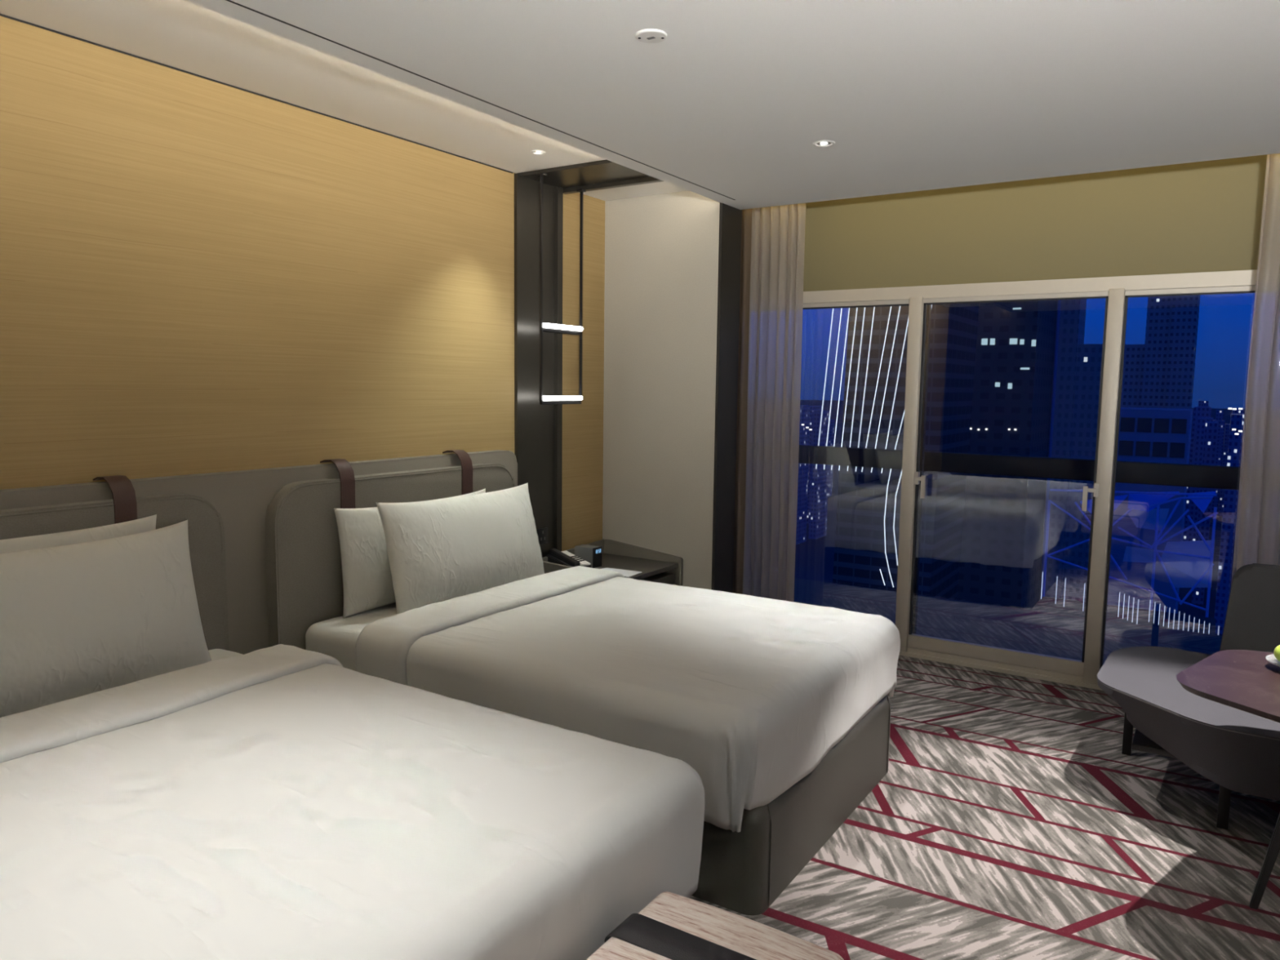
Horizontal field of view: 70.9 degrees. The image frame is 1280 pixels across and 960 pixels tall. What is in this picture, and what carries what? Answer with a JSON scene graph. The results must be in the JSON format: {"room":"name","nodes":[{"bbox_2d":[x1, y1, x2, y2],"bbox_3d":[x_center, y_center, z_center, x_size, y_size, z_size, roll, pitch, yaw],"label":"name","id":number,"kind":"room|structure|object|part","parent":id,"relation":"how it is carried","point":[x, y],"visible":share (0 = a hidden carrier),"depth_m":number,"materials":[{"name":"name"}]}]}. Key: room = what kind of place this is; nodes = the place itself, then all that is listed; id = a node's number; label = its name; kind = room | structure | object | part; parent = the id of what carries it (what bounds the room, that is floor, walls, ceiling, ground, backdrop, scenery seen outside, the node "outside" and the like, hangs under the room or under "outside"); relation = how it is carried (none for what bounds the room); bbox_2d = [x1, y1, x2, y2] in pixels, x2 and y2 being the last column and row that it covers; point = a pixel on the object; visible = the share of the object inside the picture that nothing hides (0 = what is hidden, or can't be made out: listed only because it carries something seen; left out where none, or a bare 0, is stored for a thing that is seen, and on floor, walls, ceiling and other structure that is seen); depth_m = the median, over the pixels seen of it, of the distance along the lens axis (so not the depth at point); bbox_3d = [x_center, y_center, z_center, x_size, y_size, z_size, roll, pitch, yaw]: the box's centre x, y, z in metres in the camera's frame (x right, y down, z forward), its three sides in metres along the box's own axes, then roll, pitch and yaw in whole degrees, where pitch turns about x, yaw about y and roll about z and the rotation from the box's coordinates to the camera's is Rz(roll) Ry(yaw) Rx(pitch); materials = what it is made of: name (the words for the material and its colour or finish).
{"room":"hotel room","nodes":[
{"label":"hotel room","id":0,"kind":"room"},
{"bbox_2d":[0,15,604,551],"bbox_3d":[-1.873,-0.182,3.111,0.120,2.800,7.600,5,7,33],"label":"wall","id":1,"kind":"structure","parent":0,"point":[198,275],"depth_m":3.44,"materials":[{"name":"wood"}]},
{"bbox_2d":[0,13,513,173],"bbox_3d":[-2.266,-1.365,2.233,0.004,0.006,5.900,5,7,33],"label":"trim","id":2,"kind":"structure","parent":1,"relation":"attached to","point":[1,15],"depth_m":3.34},
{"bbox_2d":[0,449,517,654],"bbox_3d":[-1.812,0.598,3.061,0.136,1.219,4.255,5,7,33],"label":"headboard","id":3,"kind":"object","parent":1,"relation":"attached to","point":[264,544],"visible":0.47,"depth_m":3.52,"materials":[{"name":"leather"}]},
{"bbox_3d":[-1.953,0.504,2.772,0.062,0.823,1.425,5,7,33],"label":"padded panel","id":4,"kind":"part","parent":3,"relation":"part of","materials":[{"name":"fabric"}]},
{"bbox_3d":[-1.066,0.371,4.139,0.062,0.823,1.425,5,7,33],"label":"padded panel","id":5,"kind":"part","parent":3,"relation":"part of","materials":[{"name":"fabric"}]},
{"bbox_2d":[514,173,563,557],"bbox_3d":[-0.561,-0.297,4.998,0.035,2.662,0.373,5,7,33],"label":"wall panel","id":6,"kind":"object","parent":1,"relation":"attached to","point":[538,428],"depth_m":4.96,"materials":[{"name":"black wood"}]},
{"bbox_2d":[537,527,547,544],"bbox_3d":[-0.553,0.318,5.090,0.010,0.090,0.090,5,7,33],"label":"wall socket","id":7,"kind":"object","parent":1,"relation":"attached to","point":[542,533],"visible":0.85,"depth_m":5.09,"materials":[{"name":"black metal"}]},
{"bbox_2d":[517,159,662,194],"bbox_3d":[-0.211,-1.584,4.680,0.768,0.034,0.413,5,7,33],"label":"trim","id":8,"kind":"structure","parent":1,"relation":"attached to","point":[602,174],"depth_m":4.72,"materials":[{"name":"brown metal"}]},
{"bbox_2d":[537,173,586,404],"bbox_3d":[-0.421,-1.009,4.852,0.042,1.197,0.376,5,7,33],"label":"pendant lamp","id":9,"kind":"object","parent":8,"relation":"hanging from","point":[544,327],"visible":1,"depth_m":4.84,"materials":[{"name":"black metal"}]},
{"bbox_3d":[-0.517,-0.998,4.705,0.013,1.170,0.013,5,7,33],"label":"rod","id":10,"kind":"part","parent":9,"relation":"part of","materials":[{"name":"black metal"}]},
{"bbox_3d":[-0.327,-1.017,4.999,0.013,1.150,0.013,5,7,33],"label":"rod","id":11,"kind":"part","parent":9,"relation":"part of","materials":[{"name":"black metal"}]},
{"bbox_2d":[803,154,1266,291],"bbox_3d":[2.491,-1.378,4.642,5.400,0.677,0.170,5,7,33],"label":"roller blind","id":12,"kind":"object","parent":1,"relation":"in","point":[1203,216],"depth_m":4.76,"materials":[{"name":"fabric"}]},
{"bbox_2d":[802,269,1257,690],"bbox_3d":[2.439,0.036,4.665,5.280,2.145,0.140,5,7,33],"label":"window","id":13,"kind":"structure","parent":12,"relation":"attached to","point":[1117,291],"depth_m":4.87,"materials":[{"name":"beige metal"}]},
{"bbox_3d":[0.893,-0.082,5.686,1.568,2.031,0.040,5,7,33],"label":"sash","id":14,"kind":"part","parent":13,"relation":"part of","materials":[{"name":"beige metal"}]},
{"bbox_3d":[1.577,-0.017,5.242,0.073,2.063,0.100,5,7,33],"label":"post","id":15,"kind":"part","parent":13,"relation":"part of","materials":[{"name":"beige metal"}]},
{"bbox_3d":[1.607,0.029,5.157,0.071,0.145,0.063,5,7,33],"label":"handle","id":16,"kind":"part","parent":13,"relation":"part of","materials":[{"name":"metal"}]},
{"bbox_3d":[1.998,0.006,4.961,0.940,2.027,0.038,5,7,33],"label":"sash","id":17,"kind":"part","parent":13,"relation":"part of","materials":[{"name":"clear glass"}]},
{"bbox_3d":[2.350,0.089,4.681,0.071,0.145,0.063,5,7,33],"label":"handle","id":18,"kind":"part","parent":13,"relation":"part of","materials":[{"name":"metal"}]},
{"bbox_3d":[2.428,0.052,4.697,0.072,2.063,0.100,5,7,33],"label":"post","id":19,"kind":"part","parent":13,"relation":"part of","materials":[{"name":"beige metal"}]},
{"bbox_3d":[3.566,0.133,3.973,2.630,2.031,0.040,5,7,33],"label":"sash","id":20,"kind":"part","parent":13,"relation":"part of","materials":[{"name":"beige metal"}]},
{"bbox_2d":[0,0,688,200],"bbox_3d":[-1.534,-1.393,2.261,1.200,0.060,6.744,5,7,33],"label":"ceiling","id":21,"kind":"structure","parent":0,"point":[181,34],"depth_m":3.25,"materials":[{"name":"paint"}]},
{"bbox_2d":[531,150,545,154],"bbox_3d":[-0.485,-1.561,4.282,0.068,0.005,0.068,5,7,33],"label":"recessed light","id":22,"kind":"object","parent":21,"relation":"in","point":[535,152],"visible":1,"depth_m":4.28,"materials":[{"name":"paint"}]},
{"bbox_2d":[602,200,719,589],"bbox_3d":[0.160,-0.336,5.427,0.780,2.667,0.216,5,7,33],"label":"wall","id":23,"kind":"structure","parent":0,"point":[661,263],"depth_m":5.29,"materials":[{"name":"beige paint"}]},
{"bbox_2d":[226,0,734,199],"bbox_3d":[-1.299,-1.262,2.095,0.009,0.022,6.700,5,7,33],"label":"trim","id":24,"kind":"structure","parent":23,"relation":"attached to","point":[232,2],"depth_m":3.04,"materials":[{"name":"white paint"}]},
{"bbox_2d":[604,191,712,212],"bbox_3d":[0.128,-1.619,5.199,0.798,0.067,0.011,5,7,33],"label":"trim","id":25,"kind":"structure","parent":23,"relation":"attached to","point":[685,197],"depth_m":5.22,"materials":[{"name":"white paint"}]},
{"bbox_2d":[711,202,742,592],"bbox_3d":[0.499,-0.276,5.223,0.018,2.600,0.240,5,7,33],"label":"trim","id":26,"kind":"structure","parent":23,"relation":"attached to","point":[730,217],"depth_m":5.18,"materials":[{"name":"brown metal"}]},
{"bbox_2d":[184,0,1279,209],"bbox_3d":[0.621,-1.139,1.017,4.606,0.050,6.960,5,7,33],"label":"ceiling","id":27,"kind":"structure","parent":0,"point":[911,95],"depth_m":2.94,"materials":[{"name":"paint"}]},
{"bbox_2d":[635,28,666,43],"bbox_3d":[0.032,-1.285,2.604,0.094,0.010,0.094,5,7,33],"label":"smoke detector","id":28,"kind":"object","parent":27,"relation":"attached to","point":[648,35],"visible":1,"depth_m":2.59,"materials":[{"name":"plastic"}]},
{"bbox_2d":[813,140,835,146],"bbox_3d":[0.765,-1.398,3.735,0.092,0.005,0.092,5,7,33],"label":"recessed light","id":29,"kind":"object","parent":27,"relation":"in","point":[820,143],"visible":1,"depth_m":3.73,"materials":[{"name":"white plastic"}]},
{"bbox_2d":[689,655,1279,959],"bbox_3d":[0.394,1.451,1.818,5.500,0.120,7.630,5,7,33],"label":"floor","id":30,"kind":"structure","parent":0,"point":[1008,819],"depth_m":3.09,"materials":[{"name":"carpet"}]},
{"bbox_2d":[208,648,242,660],"bbox_3d":[-1.116,1.022,2.260,2.080,0.603,1.386,5,7,33],"label":"bed","id":31,"kind":"object","parent":30,"relation":"on","point":[215,654],"visible":0.06,"depth_m":3.18,"materials":[{"name":"fabric"}]},
{"bbox_2d":[0,514,156,554],"bbox_3d":[-1.889,0.411,2.665,0.110,0.509,0.970,5,7,33],"label":"pillow","id":32,"kind":"object","parent":31,"relation":"on","point":[148,523],"visible":0.14,"depth_m":2.84,"materials":[{"name":"white fabric"}]},
{"bbox_2d":[0,520,211,717],"bbox_3d":[-1.742,0.427,2.596,0.205,0.495,1.020,5,7,33],"label":"pillow","id":33,"kind":"object","parent":31,"relation":"on","point":[82,619],"visible":0.94,"depth_m":2.68,"materials":[{"name":"white fabric"}]},
{"bbox_2d":[0,644,705,959],"bbox_3d":[-0.899,0.837,2.095,1.658,0.362,1.494,5,7,33],"label":"duvet","id":34,"kind":"object","parent":31,"relation":"on","point":[280,802],"visible":1,"depth_m":1.91,"materials":[{"name":"white fabric"}]},
{"bbox_2d":[305,602,891,915],"bbox_3d":[-0.190,0.882,3.688,2.080,0.603,1.371,5,7,33],"label":"bed","id":35,"kind":"object","parent":30,"relation":"on","point":[744,872],"visible":0.13,"depth_m":2.93,"materials":[{"name":"fabric"}]},
{"bbox_3d":[-0.192,0.717,3.673,1.925,0.272,1.371,5,7,33],"label":"mattress","id":36,"kind":"part","parent":35,"relation":"part of","materials":[{"name":"white fabric"}]},
{"bbox_2d":[333,488,485,618],"bbox_3d":[-0.979,0.305,4.038,0.126,0.453,0.900,5,7,33],"label":"pillow","id":37,"kind":"object","parent":35,"relation":"on","point":[367,581],"visible":0.34,"depth_m":3.73,"materials":[{"name":"white fabric"}]},
{"bbox_2d":[376,482,544,613],"bbox_3d":[-0.768,0.292,4.097,0.205,0.471,0.970,5,7,33],"label":"pillow","id":38,"kind":"object","parent":35,"relation":"on","point":[438,550],"visible":0.94,"depth_m":3.95,"materials":[{"name":"white fabric"}]},
{"bbox_2d":[355,565,900,832],"bbox_3d":[0.037,0.712,3.566,1.633,0.390,1.568,5,7,33],"label":"duvet","id":39,"kind":"object","parent":35,"relation":"on","point":[752,693],"visible":0.92,"depth_m":3.09,"materials":[{"name":"white fabric"}]},
{"bbox_2d":[542,538,683,586],"bbox_3d":[-0.174,0.718,5.207,0.572,0.610,0.684,5,7,33],"label":"nightstand","id":40,"kind":"object","parent":30,"relation":"on","point":[657,566],"visible":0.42,"depth_m":5.32,"materials":[{"name":"paint"}]},
{"bbox_2d":[546,548,591,567],"bbox_3d":[-0.403,0.452,5.108,0.224,0.104,0.150,6,8,42],"label":"telephone","id":41,"kind":"object","parent":40,"relation":"on","point":[555,556],"visible":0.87,"depth_m":5.08,"materials":[{"name":"black plastic"}]},
{"bbox_3d":[-0.374,0.447,5.128,0.210,0.054,0.065,6,8,42],"label":"keypad plate","id":42,"kind":"part","parent":41,"relation":"part of","materials":[{"name":"white plastic"}]},
{"bbox_2d":[574,544,601,568],"bbox_3d":[-0.299,0.438,5.189,0.140,0.117,0.084,5,7,33],"label":"alarm clock","id":43,"kind":"object","parent":40,"relation":"on","point":[592,554],"visible":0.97,"depth_m":5.15,"materials":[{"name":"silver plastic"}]},
{"bbox_2d":[601,567,642,577],"bbox_3d":[-0.129,0.514,5.023,0.255,0.004,0.155,5,7,33],"label":"notepad","id":44,"kind":"object","parent":40,"relation":"on","point":[626,573],"visible":0.64,"depth_m":5.02,"materials":[{"name":"paper"}]},
{"bbox_2d":[586,891,844,959],"bbox_3d":[-0.172,1.208,1.304,0.446,0.459,1.495,5,7,33],"label":"bench","id":45,"kind":"object","parent":30,"relation":"on","point":[672,926],"visible":1,"depth_m":1.82,"materials":[{"name":"beige wood"}]},
{"bbox_2d":[1097,563,1279,830],"bbox_3d":[2.454,0.830,3.284,1.381,0.858,1.027,5,7,33],"label":"sofa","id":46,"kind":"object","parent":30,"relation":"on","point":[1237,750],"visible":0.91,"depth_m":3.32,"materials":[{"name":"grey fabric"}]},
{"bbox_3d":[2.117,1.047,3.890,0.036,0.290,0.024,5,7,33],"label":"leg","id":47,"kind":"part","parent":46,"relation":"part of","materials":[{"name":"black metal"}]},
{"bbox_3d":[2.506,1.027,3.342,1.150,0.025,0.580,5,7,33],"label":"seat frame","id":48,"kind":"part","parent":46,"relation":"part of","materials":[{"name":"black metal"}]},
{"bbox_3d":[2.446,0.915,3.282,1.381,0.220,1.001,5,7,33],"label":"seat","id":49,"kind":"part","parent":46,"relation":"part of","materials":[{"name":"grey fabric"}]},
{"bbox_3d":[2.113,1.116,3.242,0.036,0.290,0.024,5,7,33],"label":"leg","id":50,"kind":"part","parent":46,"relation":"part of","materials":[{"name":"black metal"}]},
{"bbox_3d":[2.832,0.607,3.534,0.921,0.458,0.163,5,7,33],"label":"backrest","id":51,"kind":"part","parent":46,"relation":"part of","materials":[{"name":"grey fabric"}]},
{"bbox_2d":[1176,649,1279,909],"bbox_3d":[2.078,0.969,2.588,0.954,0.720,0.784,5,7,33],"label":"side table","id":52,"kind":"object","parent":30,"relation":"on","point":[1244,680],"visible":1,"depth_m":2.69,"materials":[{"name":"wood"}]},
{"bbox_3d":[1.942,0.972,2.681,0.158,0.690,0.036,5,7,33],"label":"leg","id":53,"kind":"part","parent":52,"relation":"part of","materials":[{"name":"black metal"}]},
{"bbox_2d":[1265,653,1279,666],"bbox_3d":[2.032,0.575,2.756,0.188,0.026,0.188,5,7,33],"label":"dish","id":54,"kind":"object","parent":52,"relation":"on","point":[1271,659],"visible":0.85,"depth_m":2.80,"materials":[{"name":"white ceramic"}]},
{"bbox_2d":[1273,644,1279,662],"bbox_3d":[1.999,0.533,2.774,0.068,0.068,0.068,5,7,33],"label":"apple","id":55,"kind":"object","parent":54,"relation":"in","point":[1277,651],"visible":1,"depth_m":2.77,"materials":[{"name":"food"}]},
{"bbox_2d":[793,577,1222,664],"bbox_3d":[2.516,1.105,5.736,8.200,0.195,1.560,5,7,33],"label":"floor","id":56,"kind":"structure","parent":0,"point":[1049,633],"depth_m":6.02,"materials":[{"name":"tile"}]},
{"bbox_2d":[798,444,1240,489],"bbox_3d":[2.931,0.398,6.294,8.200,1.105,0.060,5,7,33],"label":"rail","id":57,"kind":"object","parent":56,"relation":"on","point":[1216,477],"visible":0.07,"depth_m":6.33,"materials":[{"name":"black metal"}]},
{"label":"outside","id":58,"kind":"structure","parent":0,"visible":0},
{"bbox_2d":[794,400,1244,635],"bbox_3d":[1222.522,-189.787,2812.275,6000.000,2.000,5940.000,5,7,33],"label":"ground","id":59,"kind":"structure","parent":58,"point":[814,558],"depth_m":511.08,"materials":[{"name":"blue"}]},
{"bbox_2d":[795,407,810,545],"bbox_3d":[92.829,-2.405,524.406,4.175,79.640,18.000,5,7,33],"label":"block","id":60,"kind":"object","parent":59,"relation":"on","point":[805,412],"visible":0.57,"depth_m":524.35,"materials":[{"name":"blue"}]},
{"bbox_2d":[806,405,822,524],"bbox_3d":[117.073,-10.666,608.337,3.950,78.972,18.000,5,7,33],"label":"block","id":61,"kind":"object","parent":59,"relation":"on","point":[812,407],"visible":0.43,"depth_m":600.88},
{"bbox_2d":[808,410,831,539],"bbox_3d":[109.396,-3.466,547.043,4.593,77.389,18.000,5,7,33],"label":"block","id":62,"kind":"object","parent":59,"relation":"on","point":[819,482],"visible":0.93,"depth_m":542.45,"materials":[{"name":"blue"}]},
{"bbox_2d":[827,419,834,497],"bbox_3d":[154.571,-18.106,750.727,7.629,64.673,18.000,5,7,33],"label":"block","id":63,"kind":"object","parent":59,"relation":"on","point":[832,421],"visible":0.14,"depth_m":752.20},
{"bbox_2d":[815,302,979,599],"bbox_3d":[33.820,14.366,120.503,16.391,130.000,16.160,5,7,33],"label":"office tower","id":64,"kind":"structure","parent":59,"relation":"on","point":[866,548],"depth_m":113.07,"materials":[{"name":"glass"}]},
{"bbox_2d":[956,300,1057,609],"bbox_3d":[57.908,11.159,153.604,17.400,130.000,18.150,5,7,33],"label":"office tower","id":65,"kind":"structure","parent":59,"relation":"on","point":[1002,534],"depth_m":142.62,"materials":[{"name":"glass"}]},
{"bbox_2d":[1039,298,1102,601],"bbox_3d":[75.381,14.611,161.054,12.600,122.000,9.300,5,7,33],"label":"office tower","id":66,"kind":"structure","parent":59,"relation":"on","point":[1077,366],"depth_m":155.06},
{"bbox_2d":[1031,571,1219,635],"bbox_3d":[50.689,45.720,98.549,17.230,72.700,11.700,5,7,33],"label":"low hall","id":67,"kind":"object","parent":59,"relation":"on","point":[1154,618],"visible":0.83,"depth_m":95.63,"materials":[{"name":"grey"}]},
{"bbox_2d":[1042,488,1217,617],"bbox_3d":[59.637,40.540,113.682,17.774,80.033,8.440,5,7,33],"label":"roof canopy","id":68,"kind":"object","parent":59,"relation":"on","point":[1185,564],"visible":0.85,"depth_m":106.58,"materials":[{"name":"metal"}]},
{"bbox_3d":[50.083,41.293,115.093,0.304,78.000,0.289,5,7,33],"label":"canopy post","id":69,"kind":"part","parent":68,"relation":"part of","materials":[{"name":"metal"}]},
{"bbox_3d":[58.215,3.642,110.960,8.627,3.150,2.338,-2,7,-24],"label":"roof panel","id":70,"kind":"part","parent":68,"relation":"part of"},
{"bbox_3d":[61.323,8.993,110.181,3.200,1.550,5.300,5,7,33],"label":"roof panel","id":71,"kind":"part","parent":68,"relation":"part of","materials":[{"name":"blue glass"}]},
{"bbox_3d":[61.984,4.654,109.925,4.400,2.050,6.300,5,7,33],"label":"roof panel","id":72,"kind":"part","parent":68,"relation":"part of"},
{"bbox_3d":[61.952,2.570,107.290,7.283,2.150,1.768,-1,6,-12],"label":"roof panel","id":73,"kind":"part","parent":68,"relation":"part of","materials":[{"name":"blue glass"}]},
{"bbox_3d":[59.913,41.885,108.773,0.304,78.400,0.289,5,7,33],"label":"canopy post","id":74,"kind":"part","parent":68,"relation":"part of","materials":[{"name":"metal"}]},
{"bbox_3d":[65.473,9.925,107.580,5.300,5.350,5.300,5,7,33],"label":"roof panel","id":75,"kind":"part","parent":68,"relation":"part of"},
{"bbox_3d":[66.191,2.592,104.741,5.992,2.150,1.717,-2,7,-28],"label":"roof panel","id":76,"kind":"part","parent":68,"relation":"part of","materials":[{"name":"blue glass"}]},
{"bbox_3d":[64.618,42.165,105.747,0.304,78.600,0.289,5,7,33],"label":"canopy post","id":77,"kind":"part","parent":68,"relation":"part of","materials":[{"name":"metal"}]},
{"bbox_2d":[1106,407,1193,613],"bbox_3d":[90.892,30.878,168.819,16.100,88.400,16.150,5,7,33],"label":"podium building","id":78,"kind":"structure","parent":59,"relation":"on","point":[1156,435],"depth_m":157.98,"materials":[{"name":"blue glass"}]},
{"bbox_2d":[1120,294,1199,408],"bbox_3d":[112.293,2.949,199.534,14.600,138.000,17.000,5,7,33],"label":"office tower","id":79,"kind":"structure","parent":59,"relation":"on","point":[1159,372],"depth_m":188.94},
{"bbox_2d":[1182,437,1191,541],"bbox_3d":[310.559,9.403,506.293,5.678,65.425,18.000,5,7,33],"label":"block","id":80,"kind":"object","parent":59,"relation":"on","point":[1191,437],"visible":0.02,"depth_m":499.98,"materials":[{"name":"blue"}]},
{"bbox_2d":[1183,406,1211,541],"bbox_3d":[285.080,4.696,460.168,7.335,83.876,18.000,5,7,33],"label":"block","id":81,"kind":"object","parent":59,"relation":"on","point":[1198,411],"visible":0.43,"depth_m":451.58,"materials":[{"name":"blue"}]},
{"bbox_2d":[1187,417,1213,541],"bbox_3d":[272.453,9.322,437.716,6.192,79.096,18.000,5,7,33],"label":"block","id":82,"kind":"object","parent":59,"relation":"on","point":[1201,424],"visible":0.36,"depth_m":428.91,"materials":[{"name":"blue"}]},
{"bbox_2d":[1198,400,1208,406],"bbox_3d":[492.014,-27.541,789.211,7.354,83.763,18.000,5,7,33],"label":"block","id":83,"kind":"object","parent":59,"relation":"on","point":[1201,403],"visible":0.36,"depth_m":777.60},
{"bbox_2d":[1191,421,1217,604],"bbox_3d":[246.873,14.039,392.580,4.342,78.597,18.000,5,7,33],"label":"block","id":84,"kind":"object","parent":59,"relation":"on","point":[1211,430],"visible":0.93,"depth_m":383.81,"materials":[{"name":"blue"}]},
{"bbox_2d":[1210,409,1223,519],"bbox_3d":[417.976,-11.308,652.253,4.303,78.514,18.000,5,7,33],"label":"block","id":85,"kind":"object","parent":59,"relation":"on","point":[1219,417],"visible":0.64,"depth_m":642.76,"materials":[{"name":"blue"}]},
{"bbox_2d":[1213,419,1225,507],"bbox_3d":[458.737,-13.192,718.914,11.108,69.222,18.000,5,7,33],"label":"block","id":86,"kind":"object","parent":59,"relation":"on","point":[1223,424],"visible":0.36,"depth_m":707.84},
{"bbox_2d":[1217,423,1230,515],"bbox_3d":[439.702,-7.503,669.627,9.969,67.827,18.000,5,7,33],"label":"block","id":87,"kind":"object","parent":59,"relation":"on","point":[1227,425],"visible":0.29,"depth_m":663.25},
{"bbox_2d":[1213,413,1244,634],"bbox_3d":[225.627,16.496,344.411,4.015,83.339,18.000,5,7,33],"label":"block","id":88,"kind":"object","parent":59,"relation":"on","point":[1234,449],"visible":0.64,"depth_m":337.23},
{"bbox_2d":[1229,431,1243,594],"bbox_3d":[240.247,16.930,366.065,4.077,78.274,18.000,5,7,33],"label":"block","id":89,"kind":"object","parent":59,"relation":"on","point":[1242,432],"visible":0.07,"depth_m":357.49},
{"bbox_2d":[1231,409,1244,413],"bbox_3d":[355.277,-1.343,538.422,5.684,81.138,18.000,5,7,33],"label":"block","id":90,"kind":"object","parent":59,"relation":"on","point":[1234,411],"visible":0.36,"depth_m":526.86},
{"bbox_3d":[2.313,-1.687,4.326,5.400,0.040,0.500,5,7,33],"label":"ceiling","id":91,"kind":"structure","parent":0,"visible":0},
{"bbox_2d":[733,208,751,594],"bbox_3d":[0.541,-0.345,5.447,0.222,2.630,0.088,5,7,33],"label":"curtain","id":92,"kind":"object","parent":91,"relation":"hanging from","point":[746,223],"visible":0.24,"depth_m":5.37,"materials":[{"name":"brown fabric"}]},
{"bbox_2d":[742,203,805,601],"bbox_3d":[0.793,-0.341,5.433,0.353,2.632,0.106,5,7,33],"label":"sheer curtain","id":93,"kind":"object","parent":91,"relation":"hanging from","point":[778,232],"visible":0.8,"depth_m":5.39,"materials":[{"name":"fabric"}]},
{"bbox_2d":[1231,153,1279,585],"bbox_3d":[3.155,-0.148,3.895,0.906,2.632,0.084,5,7,33],"label":"sheer curtain","id":94,"kind":"object","parent":91,"relation":"hanging from","point":[1257,535],"visible":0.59,"depth_m":4.08,"materials":[{"name":"fabric"}]}
]}

